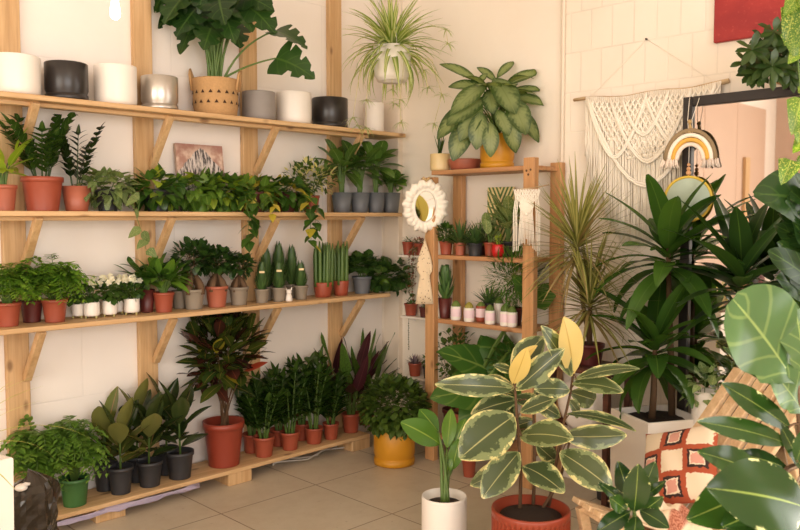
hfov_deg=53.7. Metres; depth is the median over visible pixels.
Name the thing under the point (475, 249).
pot
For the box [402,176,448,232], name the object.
mirror
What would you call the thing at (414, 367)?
pot
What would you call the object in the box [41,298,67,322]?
pot
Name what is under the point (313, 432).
plant
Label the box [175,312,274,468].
croton
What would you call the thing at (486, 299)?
haworthia
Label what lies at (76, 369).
wall
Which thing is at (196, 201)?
pothos plant
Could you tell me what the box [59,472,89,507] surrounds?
pot
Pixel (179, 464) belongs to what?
rubber plant
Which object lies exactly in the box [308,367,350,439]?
plant
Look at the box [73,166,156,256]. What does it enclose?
plant
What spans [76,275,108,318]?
flowering plant
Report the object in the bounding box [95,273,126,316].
flowering plant
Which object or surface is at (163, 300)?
pot
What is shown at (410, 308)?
succulent
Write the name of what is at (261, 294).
pot
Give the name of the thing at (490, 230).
cactus
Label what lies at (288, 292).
figurine
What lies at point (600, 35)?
wall
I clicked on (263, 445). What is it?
plant
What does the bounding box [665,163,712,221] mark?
ornament
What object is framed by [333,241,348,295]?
snake plant
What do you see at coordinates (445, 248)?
pot
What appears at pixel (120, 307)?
pot
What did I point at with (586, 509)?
lounge chair
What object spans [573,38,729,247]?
macrame hanging
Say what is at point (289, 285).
pot
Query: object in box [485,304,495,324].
potted cactus
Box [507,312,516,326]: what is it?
pot
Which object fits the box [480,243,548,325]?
fern
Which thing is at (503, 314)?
pot
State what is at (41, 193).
plant
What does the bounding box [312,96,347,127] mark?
planter pot
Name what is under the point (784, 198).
plant
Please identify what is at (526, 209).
macrame hanging
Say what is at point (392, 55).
spider plant
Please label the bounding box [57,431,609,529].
floor
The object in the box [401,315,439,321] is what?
wall ledge
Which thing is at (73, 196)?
plant
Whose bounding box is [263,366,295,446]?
plant
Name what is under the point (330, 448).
cable
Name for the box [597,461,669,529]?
fig
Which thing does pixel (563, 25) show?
trim
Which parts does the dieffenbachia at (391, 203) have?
stem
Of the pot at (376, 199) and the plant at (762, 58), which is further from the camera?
the pot at (376, 199)
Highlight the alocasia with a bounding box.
[430,275,555,422]
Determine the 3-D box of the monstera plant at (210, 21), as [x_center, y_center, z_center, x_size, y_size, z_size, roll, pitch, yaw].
[-0.862,-1.226,4.226,0.825,0.849,0.365,0,3,3]
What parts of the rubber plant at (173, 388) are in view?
pot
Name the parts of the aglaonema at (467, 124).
stem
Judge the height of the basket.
0.202 m
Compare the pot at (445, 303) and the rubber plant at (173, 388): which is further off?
the pot at (445, 303)
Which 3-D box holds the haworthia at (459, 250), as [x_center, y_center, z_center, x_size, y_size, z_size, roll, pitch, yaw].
[0.351,-0.166,4.639,0.282,0.219,0.300,-3,5,-45]
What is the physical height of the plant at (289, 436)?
0.574 m
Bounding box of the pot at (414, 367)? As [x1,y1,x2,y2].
[408,362,421,376]
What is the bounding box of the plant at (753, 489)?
[686,284,799,529]
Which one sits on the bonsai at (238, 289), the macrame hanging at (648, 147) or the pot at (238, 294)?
the pot at (238, 294)
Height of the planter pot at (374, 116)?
0.196 m
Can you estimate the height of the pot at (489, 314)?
0.080 m
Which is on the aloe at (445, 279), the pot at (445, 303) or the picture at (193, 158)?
the pot at (445, 303)
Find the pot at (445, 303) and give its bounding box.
[438,297,451,318]
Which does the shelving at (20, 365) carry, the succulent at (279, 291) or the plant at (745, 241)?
the succulent at (279, 291)
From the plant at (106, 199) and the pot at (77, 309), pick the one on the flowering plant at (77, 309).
the pot at (77, 309)
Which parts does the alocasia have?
stem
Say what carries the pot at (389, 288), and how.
on the peperomia at (379, 283)
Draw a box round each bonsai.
[166,236,216,309]
[191,243,240,307]
[222,252,257,305]
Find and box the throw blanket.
[608,494,711,529]
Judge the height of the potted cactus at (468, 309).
0.116 m
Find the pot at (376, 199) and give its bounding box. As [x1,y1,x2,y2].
[368,192,384,212]
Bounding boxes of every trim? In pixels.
[384,0,402,412]
[560,0,565,161]
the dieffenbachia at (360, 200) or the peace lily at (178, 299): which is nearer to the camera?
the peace lily at (178, 299)
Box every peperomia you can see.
[348,249,381,293]
[358,256,414,299]
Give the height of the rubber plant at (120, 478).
0.492 m
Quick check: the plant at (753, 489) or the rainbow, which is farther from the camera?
the rainbow
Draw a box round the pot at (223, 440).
[202,415,243,468]
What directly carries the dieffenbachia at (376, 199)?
on the shelving at (20, 365)
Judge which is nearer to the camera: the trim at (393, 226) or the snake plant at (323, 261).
the snake plant at (323, 261)
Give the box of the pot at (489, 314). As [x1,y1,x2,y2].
[485,310,494,324]
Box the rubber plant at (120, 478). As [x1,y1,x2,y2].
[95,397,147,495]
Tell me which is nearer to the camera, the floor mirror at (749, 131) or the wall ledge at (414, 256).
the floor mirror at (749, 131)
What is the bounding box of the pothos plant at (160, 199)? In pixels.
[122,163,190,211]
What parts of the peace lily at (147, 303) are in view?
stem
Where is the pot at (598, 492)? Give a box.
[597,491,600,500]
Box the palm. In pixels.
[0,128,32,210]
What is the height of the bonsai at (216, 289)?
0.350 m
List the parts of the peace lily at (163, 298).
stem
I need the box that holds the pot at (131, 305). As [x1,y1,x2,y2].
[124,298,139,312]
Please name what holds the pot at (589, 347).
on the dracaena
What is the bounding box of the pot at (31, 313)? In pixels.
[19,299,41,322]
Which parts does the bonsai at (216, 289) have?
stem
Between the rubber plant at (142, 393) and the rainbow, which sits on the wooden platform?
the rubber plant at (142, 393)
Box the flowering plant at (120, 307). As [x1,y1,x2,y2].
[105,274,134,313]
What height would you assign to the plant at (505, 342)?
0.602 m
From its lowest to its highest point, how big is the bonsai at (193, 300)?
0.393 m
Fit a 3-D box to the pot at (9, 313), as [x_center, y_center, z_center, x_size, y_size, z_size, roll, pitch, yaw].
[-1.777,0.222,3.577,0.118,0.109,0.118,-3,5,-45]
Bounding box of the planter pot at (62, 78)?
[44,60,88,99]
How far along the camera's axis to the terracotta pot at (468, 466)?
4.46 m
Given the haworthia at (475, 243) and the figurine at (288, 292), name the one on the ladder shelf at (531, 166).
the haworthia at (475, 243)
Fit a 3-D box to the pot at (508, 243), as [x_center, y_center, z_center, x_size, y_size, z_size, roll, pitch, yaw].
[0.619,-0.093,4.526,0.103,0.086,0.103,-3,5,-45]
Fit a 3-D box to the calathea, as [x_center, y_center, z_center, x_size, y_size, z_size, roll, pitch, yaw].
[-0.247,0.739,4.992,0.673,0.680,0.460,-3,5,-45]
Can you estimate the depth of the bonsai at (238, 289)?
4.41 m
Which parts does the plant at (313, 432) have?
stem, pot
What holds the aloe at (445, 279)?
on the ladder shelf at (531, 166)
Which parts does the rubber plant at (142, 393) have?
pot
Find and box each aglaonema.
[437,61,543,167]
[476,190,521,256]
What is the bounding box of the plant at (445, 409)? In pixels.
[435,327,474,416]
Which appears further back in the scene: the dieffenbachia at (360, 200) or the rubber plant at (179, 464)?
the dieffenbachia at (360, 200)
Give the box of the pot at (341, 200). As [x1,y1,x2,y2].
[332,192,351,212]
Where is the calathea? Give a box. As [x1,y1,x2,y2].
[314,329,399,432]
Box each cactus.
[480,212,500,256]
[492,234,503,256]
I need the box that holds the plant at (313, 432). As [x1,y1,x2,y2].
[286,345,335,444]
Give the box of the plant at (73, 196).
[60,121,105,210]
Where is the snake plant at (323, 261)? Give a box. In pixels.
[313,241,333,297]
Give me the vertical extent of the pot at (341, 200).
0.126 m
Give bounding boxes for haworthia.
[436,220,456,254]
[437,219,475,255]
[453,224,489,255]
[475,285,501,306]
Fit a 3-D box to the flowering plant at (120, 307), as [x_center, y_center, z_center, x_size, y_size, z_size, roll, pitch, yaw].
[-1.421,0.148,4.017,0.170,0.203,0.125,-3,5,-45]
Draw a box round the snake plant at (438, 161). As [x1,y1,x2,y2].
[430,136,449,170]
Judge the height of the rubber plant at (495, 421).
1.077 m
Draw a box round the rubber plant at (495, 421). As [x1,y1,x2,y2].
[435,317,639,529]
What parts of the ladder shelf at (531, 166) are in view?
post, post, post, post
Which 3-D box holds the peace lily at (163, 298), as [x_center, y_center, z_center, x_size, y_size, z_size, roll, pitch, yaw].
[-1.216,0.085,4.092,0.336,0.320,0.303,-3,5,-45]
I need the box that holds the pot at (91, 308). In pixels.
[84,301,99,316]
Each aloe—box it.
[438,264,454,318]
[469,217,487,254]
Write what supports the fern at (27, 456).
on the wooden platform
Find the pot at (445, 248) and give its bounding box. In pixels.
[439,241,451,254]
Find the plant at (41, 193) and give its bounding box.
[0,112,79,210]
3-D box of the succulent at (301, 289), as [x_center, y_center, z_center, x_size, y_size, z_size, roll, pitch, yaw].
[-0.596,0.088,4.734,0.091,0.236,0.100,1,4,13]
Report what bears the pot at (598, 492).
on the floor
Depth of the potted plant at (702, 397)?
3.56 m
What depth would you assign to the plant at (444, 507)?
3.50 m
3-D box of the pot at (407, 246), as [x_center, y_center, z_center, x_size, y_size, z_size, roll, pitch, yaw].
[0.053,-0.110,5.191,0.079,0.086,0.079,-3,5,-45]
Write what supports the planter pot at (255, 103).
on the shelving at (20, 365)
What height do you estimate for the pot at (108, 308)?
0.069 m
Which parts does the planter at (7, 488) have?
planter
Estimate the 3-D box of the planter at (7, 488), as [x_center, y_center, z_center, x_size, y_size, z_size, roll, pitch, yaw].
[-1.534,0.747,2.540,0.851,1.141,0.793,0,3,4]
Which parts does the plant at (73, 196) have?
pot, stem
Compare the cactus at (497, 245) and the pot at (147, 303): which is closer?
the pot at (147, 303)
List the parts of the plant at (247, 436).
pot, stem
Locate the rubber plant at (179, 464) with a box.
[158,380,210,480]
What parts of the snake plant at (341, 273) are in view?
pot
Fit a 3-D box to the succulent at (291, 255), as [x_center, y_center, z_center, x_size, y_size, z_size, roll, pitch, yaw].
[-0.651,0.037,4.801,0.135,0.330,0.119,-3,5,-45]
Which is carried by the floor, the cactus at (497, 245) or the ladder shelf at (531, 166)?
the ladder shelf at (531, 166)
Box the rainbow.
[659,97,719,168]
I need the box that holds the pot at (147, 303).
[138,289,154,312]
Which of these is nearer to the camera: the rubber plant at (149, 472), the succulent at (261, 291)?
the rubber plant at (149, 472)
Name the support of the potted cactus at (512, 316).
on the ladder shelf at (531, 166)
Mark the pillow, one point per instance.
(686, 473)
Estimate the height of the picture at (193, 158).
0.374 m
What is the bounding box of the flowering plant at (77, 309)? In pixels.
[61,279,91,318]
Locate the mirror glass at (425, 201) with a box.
[415,191,435,221]
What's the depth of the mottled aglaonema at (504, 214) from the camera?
4.48 m
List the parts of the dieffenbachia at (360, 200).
stem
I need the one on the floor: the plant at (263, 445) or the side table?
the side table
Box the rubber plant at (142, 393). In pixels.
[118,378,168,482]
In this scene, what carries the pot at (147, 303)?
on the peace lily at (147, 303)
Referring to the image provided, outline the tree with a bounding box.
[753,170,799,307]
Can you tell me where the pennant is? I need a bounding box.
[416,233,432,303]
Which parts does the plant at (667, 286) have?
planter, stem, stem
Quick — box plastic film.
[57,483,199,525]
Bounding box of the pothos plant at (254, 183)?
[226,173,284,223]
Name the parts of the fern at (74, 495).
stem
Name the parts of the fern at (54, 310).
stem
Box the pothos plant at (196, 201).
[166,167,232,211]
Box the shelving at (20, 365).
[0,0,405,482]
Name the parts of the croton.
stem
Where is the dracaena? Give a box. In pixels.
[502,158,655,365]
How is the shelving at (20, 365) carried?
on the floor
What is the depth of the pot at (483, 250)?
4.67 m
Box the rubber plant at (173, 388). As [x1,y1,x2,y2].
[146,372,194,475]
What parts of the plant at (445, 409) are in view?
pot, stem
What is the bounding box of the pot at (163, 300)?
[153,291,174,312]
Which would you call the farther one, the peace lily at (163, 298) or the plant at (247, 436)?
the plant at (247, 436)
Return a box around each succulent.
[253,262,269,302]
[255,248,273,300]
[270,241,288,286]
[270,261,286,301]
[284,244,298,297]
[293,261,307,299]
[402,236,413,254]
[404,298,417,315]
[419,304,424,316]
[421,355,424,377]
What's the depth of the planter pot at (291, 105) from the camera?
4.60 m
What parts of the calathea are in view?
stem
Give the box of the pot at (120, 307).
[117,300,123,311]
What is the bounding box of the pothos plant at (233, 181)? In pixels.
[194,169,260,252]
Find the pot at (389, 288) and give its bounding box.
[379,278,391,291]
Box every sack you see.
[14,469,60,529]
[558,377,611,428]
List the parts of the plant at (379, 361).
pot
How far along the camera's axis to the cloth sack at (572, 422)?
4.11 m
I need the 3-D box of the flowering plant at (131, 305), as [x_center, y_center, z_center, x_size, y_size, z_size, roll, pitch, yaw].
[-1.355,0.148,3.993,0.152,0.207,0.152,-1,4,-16]
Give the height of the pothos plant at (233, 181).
0.460 m
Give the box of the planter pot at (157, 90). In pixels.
[140,74,178,109]
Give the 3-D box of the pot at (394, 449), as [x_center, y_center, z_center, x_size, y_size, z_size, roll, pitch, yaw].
[-0.034,1.077,4.728,0.246,0.216,0.246,-3,5,-45]
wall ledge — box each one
[398,255,418,261]
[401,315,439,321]
[404,374,441,381]
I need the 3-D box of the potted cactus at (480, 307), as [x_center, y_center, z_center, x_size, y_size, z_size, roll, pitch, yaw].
[0.472,0.271,4.596,0.063,0.118,0.063,-3,5,-45]
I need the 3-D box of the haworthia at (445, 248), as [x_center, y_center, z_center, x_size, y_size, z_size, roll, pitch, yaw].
[0.276,-0.165,4.712,0.164,0.207,0.160,-3,5,-45]
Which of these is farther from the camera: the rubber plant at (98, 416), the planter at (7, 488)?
the rubber plant at (98, 416)
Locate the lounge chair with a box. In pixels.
[572,367,799,529]
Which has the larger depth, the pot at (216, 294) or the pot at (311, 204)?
the pot at (311, 204)
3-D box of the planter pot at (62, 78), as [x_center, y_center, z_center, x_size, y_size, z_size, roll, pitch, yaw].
[-1.578,-0.861,3.739,0.194,0.180,0.194,-3,5,-45]
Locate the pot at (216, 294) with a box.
[205,285,228,307]
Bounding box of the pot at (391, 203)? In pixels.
[384,193,399,212]
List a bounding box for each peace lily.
[114,252,180,312]
[132,253,194,312]
[162,272,194,308]
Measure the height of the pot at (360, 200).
0.128 m
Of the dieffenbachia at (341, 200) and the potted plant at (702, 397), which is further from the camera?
the dieffenbachia at (341, 200)
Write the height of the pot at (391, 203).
0.132 m
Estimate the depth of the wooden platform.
4.31 m
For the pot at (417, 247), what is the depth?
5.09 m
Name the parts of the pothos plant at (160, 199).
pot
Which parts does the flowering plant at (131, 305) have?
stem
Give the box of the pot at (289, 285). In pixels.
[285,283,296,297]
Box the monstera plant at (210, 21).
[153,0,314,115]
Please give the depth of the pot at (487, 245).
4.50 m
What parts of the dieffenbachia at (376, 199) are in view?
stem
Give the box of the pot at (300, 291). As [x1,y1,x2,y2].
[293,285,307,299]
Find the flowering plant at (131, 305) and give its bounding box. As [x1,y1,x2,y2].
[116,274,147,314]
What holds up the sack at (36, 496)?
on the floor
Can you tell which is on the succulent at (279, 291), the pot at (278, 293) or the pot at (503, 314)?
the pot at (278, 293)
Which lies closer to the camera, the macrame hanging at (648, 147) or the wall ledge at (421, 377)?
the macrame hanging at (648, 147)
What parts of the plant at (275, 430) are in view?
stem, pot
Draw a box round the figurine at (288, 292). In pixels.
[285,288,291,300]
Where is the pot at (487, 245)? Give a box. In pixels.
[484,242,495,256]
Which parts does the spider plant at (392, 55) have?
pot, stem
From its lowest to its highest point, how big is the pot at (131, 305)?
0.071 m
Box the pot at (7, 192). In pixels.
[0,184,17,210]
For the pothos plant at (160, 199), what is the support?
on the shelving at (20, 365)
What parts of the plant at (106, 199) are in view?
pot, stem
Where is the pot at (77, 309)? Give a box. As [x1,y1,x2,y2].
[71,303,83,315]
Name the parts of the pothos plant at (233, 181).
pot, stem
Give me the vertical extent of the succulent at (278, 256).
0.354 m
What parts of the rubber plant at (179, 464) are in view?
stem, pot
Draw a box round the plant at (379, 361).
[343,330,398,425]
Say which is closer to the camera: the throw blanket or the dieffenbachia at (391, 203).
the throw blanket
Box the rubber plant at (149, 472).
[113,392,182,487]
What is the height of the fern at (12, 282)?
0.304 m
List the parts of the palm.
stem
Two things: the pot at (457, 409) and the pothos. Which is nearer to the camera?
the pothos
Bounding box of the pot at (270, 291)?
[267,286,272,300]
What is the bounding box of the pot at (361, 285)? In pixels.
[352,275,371,293]
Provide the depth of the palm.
3.54 m
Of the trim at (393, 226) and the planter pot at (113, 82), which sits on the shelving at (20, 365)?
the planter pot at (113, 82)
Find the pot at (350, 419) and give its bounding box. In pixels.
[341,411,359,432]
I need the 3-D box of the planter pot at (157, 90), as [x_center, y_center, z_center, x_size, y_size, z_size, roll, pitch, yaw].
[-1.240,-0.880,4.076,0.186,0.176,0.186,-3,5,-45]
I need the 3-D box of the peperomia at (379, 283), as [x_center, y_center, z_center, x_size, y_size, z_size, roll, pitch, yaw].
[-0.103,0.091,5.183,0.309,0.293,0.339,-3,5,-45]
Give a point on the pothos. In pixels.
(790, 13)
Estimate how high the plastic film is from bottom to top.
0.030 m
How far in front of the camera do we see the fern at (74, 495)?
3.75 m
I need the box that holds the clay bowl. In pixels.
[448,158,480,169]
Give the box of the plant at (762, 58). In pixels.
[730,16,799,92]
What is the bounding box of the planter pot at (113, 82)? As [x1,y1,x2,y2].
[93,63,136,104]
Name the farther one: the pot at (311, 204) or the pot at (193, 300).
the pot at (311, 204)
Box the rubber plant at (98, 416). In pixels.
[91,386,130,491]
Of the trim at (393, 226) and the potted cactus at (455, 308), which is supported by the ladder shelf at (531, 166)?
the potted cactus at (455, 308)
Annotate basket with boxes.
[192,76,238,115]
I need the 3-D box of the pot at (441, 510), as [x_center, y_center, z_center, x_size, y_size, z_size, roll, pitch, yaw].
[0.193,1.134,3.465,0.198,0.255,0.198,-3,5,-45]
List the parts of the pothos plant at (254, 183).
pot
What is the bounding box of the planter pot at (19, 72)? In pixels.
[0,52,40,94]
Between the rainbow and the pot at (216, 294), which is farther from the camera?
the pot at (216, 294)
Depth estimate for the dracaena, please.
3.90 m
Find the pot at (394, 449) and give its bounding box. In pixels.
[374,430,414,468]
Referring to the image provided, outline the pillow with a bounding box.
[644,426,717,504]
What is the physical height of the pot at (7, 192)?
0.117 m
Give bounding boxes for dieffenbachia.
[313,139,372,212]
[333,140,384,212]
[357,140,403,212]
[378,169,408,212]
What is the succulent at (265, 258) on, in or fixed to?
on the shelving at (20, 365)
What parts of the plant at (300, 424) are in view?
pot, stem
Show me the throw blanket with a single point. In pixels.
(676, 514)
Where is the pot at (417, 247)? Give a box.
[413,243,422,254]
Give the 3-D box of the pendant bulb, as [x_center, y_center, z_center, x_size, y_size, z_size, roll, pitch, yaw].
[-1.169,-1.616,3.208,0.043,1.220,0.043,-3,5,-45]
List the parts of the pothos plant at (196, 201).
pot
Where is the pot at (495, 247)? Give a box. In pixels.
[492,244,503,256]
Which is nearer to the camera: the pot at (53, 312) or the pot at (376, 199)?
the pot at (53, 312)
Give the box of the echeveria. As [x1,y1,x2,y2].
[406,353,422,376]
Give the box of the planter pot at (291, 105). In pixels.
[276,90,311,123]
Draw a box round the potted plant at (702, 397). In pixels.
[678,361,723,423]
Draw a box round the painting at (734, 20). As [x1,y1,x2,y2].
[713,0,784,43]
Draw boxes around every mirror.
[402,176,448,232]
[677,87,799,472]
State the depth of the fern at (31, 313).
3.68 m
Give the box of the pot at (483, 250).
[481,241,487,254]
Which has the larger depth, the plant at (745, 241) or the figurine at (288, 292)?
the figurine at (288, 292)
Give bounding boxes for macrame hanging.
[513,184,548,256]
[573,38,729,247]
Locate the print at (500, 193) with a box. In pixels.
[487,187,514,241]
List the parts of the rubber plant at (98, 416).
pot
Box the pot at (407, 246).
[402,242,413,254]
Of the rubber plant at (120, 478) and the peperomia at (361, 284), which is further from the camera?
the peperomia at (361, 284)
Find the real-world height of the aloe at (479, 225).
0.235 m
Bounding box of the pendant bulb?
[110,0,120,19]
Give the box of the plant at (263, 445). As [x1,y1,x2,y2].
[239,363,289,457]
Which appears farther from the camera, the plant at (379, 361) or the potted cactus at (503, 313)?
the plant at (379, 361)
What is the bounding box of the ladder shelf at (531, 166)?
[425,157,564,489]
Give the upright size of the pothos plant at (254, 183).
0.297 m
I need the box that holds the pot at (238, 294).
[229,286,248,305]
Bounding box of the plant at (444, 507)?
[401,409,466,529]
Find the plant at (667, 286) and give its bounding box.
[585,173,750,514]
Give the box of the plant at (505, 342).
[483,340,516,442]
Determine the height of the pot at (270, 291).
0.083 m
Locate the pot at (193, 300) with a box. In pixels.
[182,288,203,309]
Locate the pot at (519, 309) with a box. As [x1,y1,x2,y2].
[515,306,521,325]
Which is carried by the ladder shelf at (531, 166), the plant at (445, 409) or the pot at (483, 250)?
the plant at (445, 409)
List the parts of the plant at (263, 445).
stem, pot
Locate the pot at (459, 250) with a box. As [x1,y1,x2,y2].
[454,242,465,255]
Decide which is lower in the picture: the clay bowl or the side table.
the side table
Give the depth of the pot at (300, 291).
4.71 m
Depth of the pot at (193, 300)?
4.20 m
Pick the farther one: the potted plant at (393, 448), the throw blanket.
the potted plant at (393, 448)
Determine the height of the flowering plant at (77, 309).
0.206 m
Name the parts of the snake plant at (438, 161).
pot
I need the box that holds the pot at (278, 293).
[271,287,285,301]
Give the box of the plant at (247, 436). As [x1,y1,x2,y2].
[233,370,274,453]
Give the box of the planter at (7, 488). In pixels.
[0,377,82,529]
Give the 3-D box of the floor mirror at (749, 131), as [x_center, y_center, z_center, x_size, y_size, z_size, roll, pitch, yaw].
[1.784,0.243,3.432,0.046,2.039,1.180,-3,5,-45]
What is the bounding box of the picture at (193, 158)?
[173,143,225,211]
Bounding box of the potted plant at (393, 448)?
[356,373,432,468]
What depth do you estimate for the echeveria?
5.16 m
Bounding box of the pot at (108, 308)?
[102,300,116,314]
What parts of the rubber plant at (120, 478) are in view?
stem, pot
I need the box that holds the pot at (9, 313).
[0,301,21,326]
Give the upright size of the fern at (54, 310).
0.320 m
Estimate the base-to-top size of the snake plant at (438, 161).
0.248 m
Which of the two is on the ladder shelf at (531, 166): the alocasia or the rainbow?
the alocasia
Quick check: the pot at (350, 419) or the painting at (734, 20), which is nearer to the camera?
the painting at (734, 20)
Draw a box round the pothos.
[778,0,799,184]
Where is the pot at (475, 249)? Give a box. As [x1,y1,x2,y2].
[467,243,481,255]
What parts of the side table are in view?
leg, leg, leg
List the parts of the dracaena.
stem, stem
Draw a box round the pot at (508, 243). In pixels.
[499,241,515,256]
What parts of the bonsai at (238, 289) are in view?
stem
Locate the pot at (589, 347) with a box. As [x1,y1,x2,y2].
[580,341,604,365]
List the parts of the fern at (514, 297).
stem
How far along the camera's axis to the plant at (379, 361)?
5.20 m
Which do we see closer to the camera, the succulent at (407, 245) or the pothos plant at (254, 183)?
the pothos plant at (254, 183)
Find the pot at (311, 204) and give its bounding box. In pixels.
[304,195,319,211]
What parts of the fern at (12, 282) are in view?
stem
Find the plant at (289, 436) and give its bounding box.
[261,351,316,450]
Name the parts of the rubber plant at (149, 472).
stem, pot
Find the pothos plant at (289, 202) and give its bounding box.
[257,174,324,251]
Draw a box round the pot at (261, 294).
[254,288,268,302]
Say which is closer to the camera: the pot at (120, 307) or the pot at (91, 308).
the pot at (91, 308)
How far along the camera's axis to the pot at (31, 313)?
3.68 m
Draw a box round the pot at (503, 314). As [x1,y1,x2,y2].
[500,311,506,326]
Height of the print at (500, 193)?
0.400 m
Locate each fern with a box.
[0,258,46,326]
[0,414,79,490]
[13,253,98,322]
[13,270,56,322]
[45,415,112,507]
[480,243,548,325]
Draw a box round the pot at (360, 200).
[351,192,369,212]
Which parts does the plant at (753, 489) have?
stem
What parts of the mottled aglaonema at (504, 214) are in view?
stem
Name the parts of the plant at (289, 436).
stem, pot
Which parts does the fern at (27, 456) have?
stem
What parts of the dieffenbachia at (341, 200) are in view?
stem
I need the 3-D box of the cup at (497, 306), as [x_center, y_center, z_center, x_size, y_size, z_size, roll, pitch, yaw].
[0.570,0.258,4.540,0.061,0.150,0.061,-3,5,-45]
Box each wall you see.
[0,0,381,496]
[382,0,781,478]
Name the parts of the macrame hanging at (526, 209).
cord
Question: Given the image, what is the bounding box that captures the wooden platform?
[57,427,369,523]
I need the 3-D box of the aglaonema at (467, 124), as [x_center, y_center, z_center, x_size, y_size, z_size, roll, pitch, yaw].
[0.492,-0.857,4.440,0.434,0.623,0.476,-3,5,-45]
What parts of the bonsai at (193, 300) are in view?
stem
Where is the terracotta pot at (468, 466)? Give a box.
[462,460,476,477]
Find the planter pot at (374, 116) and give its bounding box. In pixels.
[364,102,383,130]
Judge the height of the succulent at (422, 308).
0.100 m
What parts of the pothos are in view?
stem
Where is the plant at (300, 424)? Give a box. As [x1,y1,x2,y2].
[284,350,319,440]
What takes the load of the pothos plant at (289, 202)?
on the shelving at (20, 365)
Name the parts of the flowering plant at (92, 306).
stem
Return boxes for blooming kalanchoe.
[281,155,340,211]
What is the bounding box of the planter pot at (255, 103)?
[242,90,275,119]
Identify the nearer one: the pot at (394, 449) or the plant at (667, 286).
the plant at (667, 286)
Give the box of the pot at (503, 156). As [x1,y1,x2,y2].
[480,133,513,167]
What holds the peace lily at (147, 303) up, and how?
on the shelving at (20, 365)
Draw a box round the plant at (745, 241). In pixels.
[661,192,781,409]
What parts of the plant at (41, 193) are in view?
stem, pot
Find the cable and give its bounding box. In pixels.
[272,446,343,465]
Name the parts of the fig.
stem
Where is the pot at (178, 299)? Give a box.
[171,290,184,308]
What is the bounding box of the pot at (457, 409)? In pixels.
[453,408,458,422]
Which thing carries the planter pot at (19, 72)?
on the shelving at (20, 365)
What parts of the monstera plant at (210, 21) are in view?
handle, stem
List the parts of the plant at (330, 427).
pot, stem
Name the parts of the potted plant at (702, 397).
pot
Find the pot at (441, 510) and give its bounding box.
[422,488,466,529]
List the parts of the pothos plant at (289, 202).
pot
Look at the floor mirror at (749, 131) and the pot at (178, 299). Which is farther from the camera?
the pot at (178, 299)
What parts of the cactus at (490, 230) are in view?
stem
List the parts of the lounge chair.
leg, seat rail, seat, backrest, leg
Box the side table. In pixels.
[550,360,631,507]
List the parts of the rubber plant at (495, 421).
pot, stem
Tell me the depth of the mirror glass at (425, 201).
4.66 m
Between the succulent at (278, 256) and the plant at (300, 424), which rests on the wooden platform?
the plant at (300, 424)
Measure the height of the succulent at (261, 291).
0.243 m
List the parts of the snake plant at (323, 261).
pot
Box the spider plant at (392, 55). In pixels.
[340,0,456,137]
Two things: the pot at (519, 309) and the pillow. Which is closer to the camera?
the pillow
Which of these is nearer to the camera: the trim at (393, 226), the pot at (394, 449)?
the pot at (394, 449)

